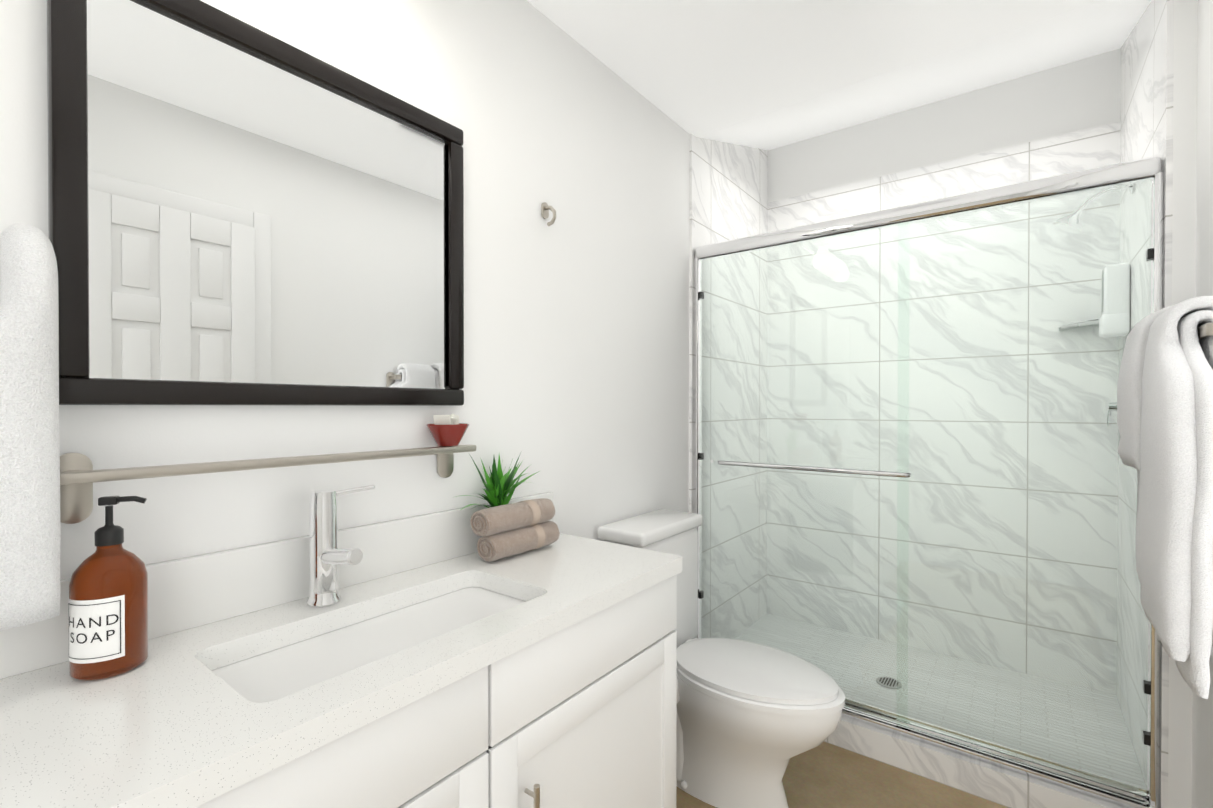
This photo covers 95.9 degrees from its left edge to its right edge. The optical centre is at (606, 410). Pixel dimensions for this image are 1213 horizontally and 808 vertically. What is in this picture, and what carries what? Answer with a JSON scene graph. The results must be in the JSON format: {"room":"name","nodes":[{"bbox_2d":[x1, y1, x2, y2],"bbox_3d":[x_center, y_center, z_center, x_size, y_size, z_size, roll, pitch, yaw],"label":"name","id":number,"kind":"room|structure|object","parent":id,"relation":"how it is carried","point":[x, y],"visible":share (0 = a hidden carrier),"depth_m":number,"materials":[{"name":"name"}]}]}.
{"room":"bathroom","nodes":[
{"label":"bathroom","id":0,"kind":"room"},
{"bbox_2d":[0,0,689,579],"bbox_3d":[-0.246,-0.223,1.738,0.100,3.000,3.980,0,1,37],"label":"wall","id":1,"kind":"structure","parent":0,"point":[576,356],"depth_m":1.56,"materials":[{"name":"paint"}]},
{"bbox_2d":[0,224,60,630],"bbox_3d":[-0.841,0.013,0.733,0.175,0.544,0.138,0,1,37],"label":"towel","id":2,"kind":"object","parent":1,"relation":"attached to","point":[30,536],"visible":1,"depth_m":0.72,"materials":[{"name":"white fabric"}]},
{"bbox_2d":[47,0,463,405],"bbox_3d":[-0.617,-0.373,1.139,0.028,0.724,0.770,0,1,37],"label":"mirror","id":3,"kind":"object","parent":1,"relation":"attached to","point":[240,212],"visible":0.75,"depth_m":1.03,"materials":[{"name":"black mirror"}]},
{"bbox_2d":[60,444,475,523],"bbox_3d":[-0.599,0.120,1.127,0.076,0.112,0.775,0,1,37],"label":"wall shelf","id":4,"kind":"object","parent":1,"relation":"attached to","point":[79,476],"visible":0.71,"depth_m":0.91,"materials":[{"name":"silver metal"}]},
{"bbox_2d":[427,414,468,445],"bbox_3d":[-0.397,0.047,1.371,0.104,0.080,0.104,0,1,37],"label":"bowl","id":5,"kind":"object","parent":4,"relation":"on","point":[447,430],"visible":1,"depth_m":1.34,"materials":[{"name":"red ceramic"}]},
{"bbox_2d":[0,492,552,675],"bbox_3d":[-0.612,0.324,1.157,0.020,0.125,1.444,0,1,37],"label":"backsplash","id":6,"kind":"structure","parent":1,"relation":"attached to","point":[187,592],"depth_m":1.05,"materials":[{"name":"white stone"}]},
{"bbox_2d":[541,202,555,225],"bbox_3d":[-0.176,-0.614,1.700,0.049,0.078,0.028,0,1,37],"label":"hook","id":7,"kind":"object","parent":1,"relation":"attached to","point":[545,208],"visible":0.98,"depth_m":1.70,"materials":[{"name":"silver metal"}]},
{"bbox_2d":[689,133,767,638],"bbox_3d":[0.657,-0.206,2.834,0.012,2.950,0.918,0,1,37],"label":"shower wall tile","id":8,"kind":"structure","parent":1,"relation":"attached to","point":[728,191],"depth_m":2.80,"materials":[{"name":"tile"}]},
{"bbox_2d":[694,156,1162,807],"bbox_3d":[0.998,0.215,2.029,1.504,1.909,0.097,0,1,37],"label":"shower door frame","id":9,"kind":"object","parent":1,"relation":"attached to","point":[1008,756],"visible":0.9,"depth_m":1.89,"materials":[{"name":"silver metal"}]},
{"bbox_2d":[527,0,1150,149],"bbox_3d":[0.423,-1.479,1.220,1.780,0.480,3.980,0,1,37],"label":"ceiling","id":10,"kind":"structure","parent":0,"point":[766,74],"depth_m":1.92,"materials":[{"name":"paint"}]},
{"bbox_2d":[676,742,1007,807],"bbox_3d":[0.142,1.334,0.871,1.780,0.100,3.050,0,1,37],"label":"floor","id":11,"kind":"structure","parent":0,"point":[825,775],"depth_m":1.85,"materials":[{"name":"concrete"}]},
{"bbox_2d":[176,568,682,807],"bbox_3d":[-0.417,0.856,1.018,0.500,0.854,1.432,0,1,37],"label":"bathroom vanity","id":12,"kind":"object","parent":11,"relation":"on","point":[582,713],"depth_m":1.02,"materials":[{"name":"white wood"}]},
{"bbox_2d":[0,533,682,807],"bbox_3d":[-0.428,0.408,1.017,0.483,0.040,1.444,0,1,37],"label":"countertop","id":13,"kind":"structure","parent":12,"relation":"on","point":[162,732],"depth_m":0.76,"materials":[{"name":"white stone"}]},
{"bbox_2d":[68,496,147,680],"bbox_3d":[-0.748,0.259,0.823,0.089,0.259,0.089,0,1,37],"label":"soap bottle","id":14,"kind":"object","parent":13,"relation":"on","point":[108,610],"visible":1,"depth_m":0.80,"materials":[{"name":"orange glass"}]},
{"bbox_2d":[306,485,374,607],"bbox_3d":[-0.507,0.274,1.105,0.160,0.225,0.141,0,1,37],"label":"faucet","id":15,"kind":"object","parent":13,"relation":"on","point":[327,556],"visible":0.98,"depth_m":1.08,"materials":[{"name":"silver metal"}]},
{"bbox_2d":[204,576,531,703],"bbox_3d":[-0.393,0.489,1.025,0.325,0.147,0.630,0,1,37],"label":"sink","id":16,"kind":"object","parent":13,"relation":"in","point":[261,673],"depth_m":1.02,"materials":[{"name":"white ceramic"}]},
{"bbox_2d":[452,453,537,509],"bbox_3d":[-0.291,0.247,1.505,0.086,0.273,0.296,0,1,37],"label":"plant","id":17,"kind":"object","parent":13,"relation":"on","point":[499,486],"visible":0.75,"depth_m":1.49,"materials":[{"name":"green plant"}]},
{"bbox_2d":[470,498,559,560],"bbox_3d":[-0.241,0.314,1.465,0.086,0.135,0.254,0,1,37],"label":"rolled towels","id":18,"kind":"object","parent":13,"relation":"on","point":[506,530],"visible":1,"depth_m":1.42,"materials":[{"name":"beige fabric"}]},
{"bbox_2d":[597,509,844,807],"bbox_3d":[0.399,0.841,1.853,0.769,0.872,0.430,0,1,37],"label":"toilet","id":19,"kind":"object","parent":11,"relation":"on","point":[753,718],"visible":0.75,"depth_m":1.74,"materials":[{"name":"white ceramic"}]},
{"bbox_2d":[824,715,1127,807],"bbox_3d":[1.004,1.223,2.055,1.520,0.105,0.120,0,1,37],"label":"shower curb","id":20,"kind":"structure","parent":11,"relation":"on","point":[1003,786],"depth_m":1.84,"materials":[{"name":"stone"}]},
{"bbox_2d":[736,613,1146,789],"bbox_3d":[1.293,1.232,2.425,1.508,0.080,0.818,0,1,37],"label":"floor","id":21,"kind":"structure","parent":0,"point":[1072,736],"depth_m":2.27,"materials":[{"name":"tile"}]},
{"bbox_2d":[876,677,901,688],"bbox_3d":[1.236,1.189,2.393,0.100,0.005,0.100,0,1,37],"label":"drain","id":22,"kind":"object","parent":21,"relation":"on","point":[888,683],"depth_m":2.39,"materials":[{"name":"silver metal"}]},
{"bbox_2d":[768,48,1120,201],"bbox_3d":[1.597,-0.230,2.774,1.780,3.000,0.100,0,1,37],"label":"wall","id":23,"kind":"structure","parent":0,"point":[1078,95],"depth_m":2.63,"materials":[{"name":"paint"}]},
{"bbox_2d":[767,121,1120,694],"bbox_3d":[1.539,0.030,2.750,1.520,2.480,0.012,0,1,37],"label":"wall tile","id":24,"kind":"structure","parent":23,"relation":"attached to","point":[1085,149],"depth_m":2.63,"materials":[{"name":"tile"}]},
{"bbox_2d":[1168,0,1197,807],"bbox_3d":[1.896,-0.199,1.901,0.046,2.950,0.930,0,1,37],"label":"wall","id":25,"kind":"structure","parent":0,"point":[1183,289],"depth_m":1.53,"materials":[{"name":"paint"}]},
{"bbox_2d":[1116,0,1173,807],"bbox_3d":[1.872,-0.199,1.919,0.014,2.950,0.930,0,1,37],"label":"wall tiles","id":26,"kind":"structure","parent":25,"relation":"attached to","point":[1146,85],"depth_m":1.86,"materials":[{"name":"tile"}]},
{"bbox_2d":[1058,318,1098,332],"bbox_3d":[2.004,-0.356,2.264,0.199,0.030,0.199,0,1,37],"label":"glass corner shelf","id":27,"kind":"object","parent":26,"relation":"attached to","point":[1085,327],"depth_m":2.28,"materials":[{"name":"clear glass"}]},
{"bbox_2d":[1053,183,1133,233],"bbox_3d":[1.838,-0.767,2.072,0.228,0.172,0.100,0,1,37],"label":"shower head","id":28,"kind":"object","parent":26,"relation":"attached to","point":[1070,219],"depth_m":2.08},
{"bbox_2d":[1106,402,1116,424],"bbox_3d":[2.030,-0.001,2.183,0.051,0.120,0.090,0,1,37],"label":"valve","id":29,"kind":"object","parent":26,"relation":"attached to","point":[1111,408],"depth_m":2.19,"materials":[{"name":"silver metal"}]},
{"bbox_2d":[1099,263,1129,337],"bbox_3d":[1.945,-0.420,2.094,0.080,0.270,0.096,0,1,37],"label":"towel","id":30,"kind":"object","parent":26,"relation":"attached to","point":[1124,325],"depth_m":2.06,"materials":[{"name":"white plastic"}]},
{"bbox_2d":[1191,0,1212,807],"bbox_3d":[1.092,-0.215,0.722,0.100,3.000,3.980,0,1,37],"label":"wall","id":31,"kind":"structure","parent":0,"point":[1202,757],"depth_m":1.44,"materials":[{"name":"paint"}]},
{"bbox_2d":[1117,296,1212,698],"bbox_3d":[1.362,0.148,1.287,0.204,0.820,0.603,0,1,37],"label":"towel","id":32,"kind":"object","parent":31,"relation":"attached to","point":[1165,405],"visible":1,"depth_m":1.11,"materials":[{"name":"white fabric"}]}
]}

